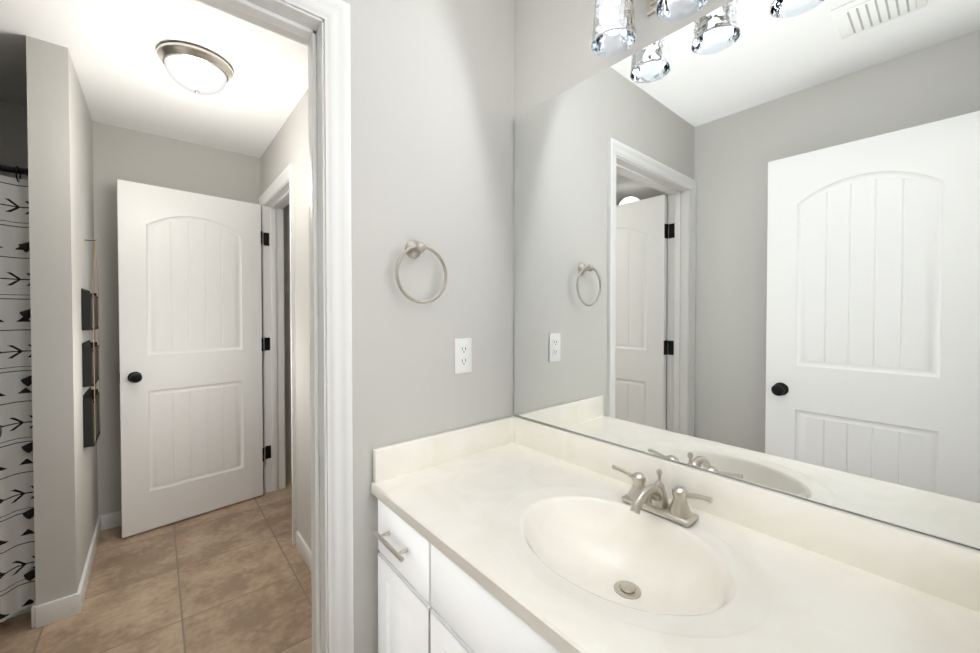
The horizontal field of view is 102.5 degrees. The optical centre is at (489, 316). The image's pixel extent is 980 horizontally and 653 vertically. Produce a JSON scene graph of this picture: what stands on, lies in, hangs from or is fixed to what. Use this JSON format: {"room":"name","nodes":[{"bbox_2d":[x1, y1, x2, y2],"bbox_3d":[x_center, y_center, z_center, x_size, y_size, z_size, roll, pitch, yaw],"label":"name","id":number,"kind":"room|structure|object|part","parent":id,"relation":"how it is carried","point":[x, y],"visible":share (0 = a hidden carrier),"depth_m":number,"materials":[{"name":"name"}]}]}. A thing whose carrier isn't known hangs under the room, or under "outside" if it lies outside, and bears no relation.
{"room":"bathroom","nodes":[
{"label":"bathroom","id":0,"kind":"room"},
{"bbox_2d":[26,36,97,605],"bbox_3d":[-2.081,0.043,1.943,0.116,2.440,0.830,-1,1,-40],"label":"wall","id":1,"kind":"structure","parent":0,"point":[60,187],"depth_m":1.64,"materials":[{"name":"paint"}]},
{"bbox_2d":[63,515,102,618],"bbox_3d":[-2.033,1.219,1.983,0.039,0.088,0.828,-1,1,-40],"label":"baseboard","id":2,"kind":"structure","parent":1,"relation":"attached to","point":[72,604],"depth_m":1.77,"materials":[{"name":"wood"}]},
{"bbox_2d":[81,240,100,447],"bbox_3d":[-2.010,0.114,1.985,0.044,1.018,0.270,-1,1,-40],"label":"organizer","id":3,"kind":"object","parent":1,"relation":"attached to","point":[90,362],"visible":1,"depth_m":1.89,"materials":[{"name":"black metal"}]},
{"bbox_2d":[0,101,291,515],"bbox_3d":[-1.980,0.033,2.653,4.250,2.440,0.120,-1,1,-40],"label":"wall","id":4,"kind":"structure","parent":0,"point":[121,153],"depth_m":2.36,"materials":[{"name":"paint"}]},
{"bbox_2d":[103,511,120,529],"bbox_3d":[-1.984,1.210,2.579,0.834,0.088,0.015,-1,1,-40],"label":"baseboard","id":5,"kind":"structure","parent":4,"relation":"attached to","point":[110,520],"depth_m":2.34,"materials":[{"name":"wood"}]},
{"bbox_2d":[0,0,307,157],"bbox_3d":[-1.937,-1.143,1.235,2.500,0.044,2.070,-1,1,-40],"label":"ceiling","id":6,"kind":"structure","parent":0,"point":[126,81],"depth_m":1.76,"materials":[{"name":"paint"}]},
{"bbox_2d":[156,42,232,94],"bbox_3d":[-1.295,-1.057,1.736,0.272,0.142,0.272,-1,1,-40],"label":"hall light","id":7,"kind":"object","parent":6,"relation":"attached to","point":[195,69],"visible":0.98,"depth_m":1.67,"materials":[{"name":"white glass"}]},
{"bbox_3d":[-1.295,-1.035,1.737,0.222,0.099,0.222,-1,1,-40],"label":"lamp shade","id":8,"kind":"part","parent":7,"relation":"part of","materials":[{"name":"white glass"}]},
{"bbox_2d":[0,481,311,652],"bbox_3d":[-0.434,1.311,0.764,4.370,0.060,5.030,-1,1,-40],"label":"floor","id":9,"kind":"structure","parent":0,"point":[234,578],"depth_m":1.80,"materials":[{"name":"tile"}]},
{"bbox_2d":[9,607,30,617],"bbox_3d":[-2.753,1.071,1.480,1.523,0.400,0.682,-1,1,-40],"label":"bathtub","id":10,"kind":"object","parent":9,"relation":"on","point":[26,610],"depth_m":1.68,"materials":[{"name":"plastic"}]},
{"bbox_2d":[373,499,559,652],"bbox_3d":[0.241,0.888,0.843,0.584,0.783,1.149,-1,1,-40],"label":"vanity cabinet","id":11,"kind":"object","parent":9,"relation":"on","point":[432,598],"visible":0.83,"depth_m":0.88,"materials":[{"name":"white wood"}]},
{"bbox_2d":[371,415,979,652],"bbox_3d":[0.251,0.486,0.846,0.559,0.224,1.149,-1,1,-40],"label":"countertop","id":12,"kind":"structure","parent":11,"relation":"on","point":[542,530],"depth_m":0.80,"materials":[{"name":"stone"}]},
{"bbox_2d":[612,465,712,526],"bbox_3d":[0.372,0.417,0.918,0.148,0.097,0.243,-1,1,-40],"label":"faucet","id":13,"kind":"object","parent":12,"relation":"on","point":[652,498],"visible":1,"depth_m":0.91,"materials":[{"name":"silver metal"}]},
{"bbox_2d":[260,89,310,549],"bbox_3d":[-0.939,0.041,2.101,0.120,2.440,2.070,-1,1,-40],"label":"wall","id":14,"kind":"structure","parent":0,"point":[288,145],"depth_m":2.08,"materials":[{"name":"paint"}]},
{"bbox_2d":[117,179,270,537],"bbox_3d":[-1.803,0.237,2.477,0.778,2.018,0.181,-1,1,-40],"label":"hall door","id":15,"kind":"structure","parent":14,"relation":"in","point":[190,342],"depth_m":2.43,"materials":[{"name":"wood"}]},
{"bbox_2d":[258,163,296,544],"bbox_3d":[-1.309,0.205,2.538,0.159,2.099,0.864,-1,1,-40],"label":"door frame","id":16,"kind":"structure","parent":14,"relation":"attached to","point":[275,198],"depth_m":2.79,"materials":[{"name":"wood"}]},
{"bbox_2d":[296,531,310,570],"bbox_3d":[-0.690,1.223,1.722,0.016,0.088,1.142,-1,1,-40],"label":"baseboard","id":17,"kind":"structure","parent":14,"relation":"attached to","point":[301,545],"depth_m":2.04,"materials":[{"name":"wood"}]},
{"bbox_2d":[342,0,514,652],"bbox_3d":[-0.606,0.058,0.947,4.370,2.440,0.120,-1,1,-40],"label":"wall","id":18,"kind":"structure","parent":0,"point":[432,117],"depth_m":1.21,"materials":[{"name":"paint"}]},
{"bbox_2d":[197,0,353,652],"bbox_3d":[-0.775,0.231,0.805,0.939,2.099,0.159,-1,1,-40],"label":"door frame","id":19,"kind":"structure","parent":18,"relation":"attached to","point":[320,29],"depth_m":1.03,"materials":[{"name":"wood"}]},
{"bbox_2d":[395,240,446,303],"bbox_3d":[-0.209,-0.134,1.167,0.173,0.192,0.054,-1,1,-40],"label":"towel ring","id":20,"kind":"object","parent":18,"relation":"attached to","point":[414,249],"visible":0.98,"depth_m":1.16,"materials":[{"name":"silver metal"}]},
{"bbox_2d":[454,338,471,373],"bbox_3d":[-0.089,0.128,1.304,0.070,0.116,0.008,-1,1,-40],"label":"electrical outlet plate","id":21,"kind":"object","parent":18,"relation":"attached to","point":[462,355],"visible":1,"depth_m":1.30,"materials":[{"name":"white plastic"}]},
{"bbox_2d":[591,0,707,56],"bbox_3d":[0.452,-0.814,0.902,0.158,0.211,0.462,-1,1,-40],"label":"sconce","id":22,"kind":"object","parent":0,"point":[614,32],"visible":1,"depth_m":0.98,"materials":[{"name":"clear glass"}]},
{"bbox_2d":[514,0,979,549],"bbox_3d":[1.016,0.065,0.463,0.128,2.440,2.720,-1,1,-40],"label":"mirror","id":23,"kind":"object","parent":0,"point":[746,240],"depth_m":0.85,"materials":[{"name":"clear glass"}]},
{"bbox_3d":[-2.973,0.066,0.449,0.120,2.440,2.190,-1,1,-40],"label":"wall","id":24,"kind":"structure","parent":0,"visible":0},
{"bbox_2d":[0,165,27,175],"bbox_3d":[-2.498,-0.597,1.154,1.529,0.060,0.060,-1,1,-40],"label":"curtain rod","id":25,"kind":"object","parent":24,"relation":"attached to","point":[10,169],"visible":0.5,"depth_m":1.61,"materials":[{"name":"black metal"}]},
{"bbox_2d":[0,166,35,622],"bbox_3d":[-2.490,0.312,1.175,1.522,1.856,0.066,-1,1,-40],"label":"shower curtain","id":26,"kind":"object","parent":25,"relation":"hanging from","point":[17,565],"visible":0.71,"depth_m":1.63,"materials":[{"name":"fabric"}]}
]}

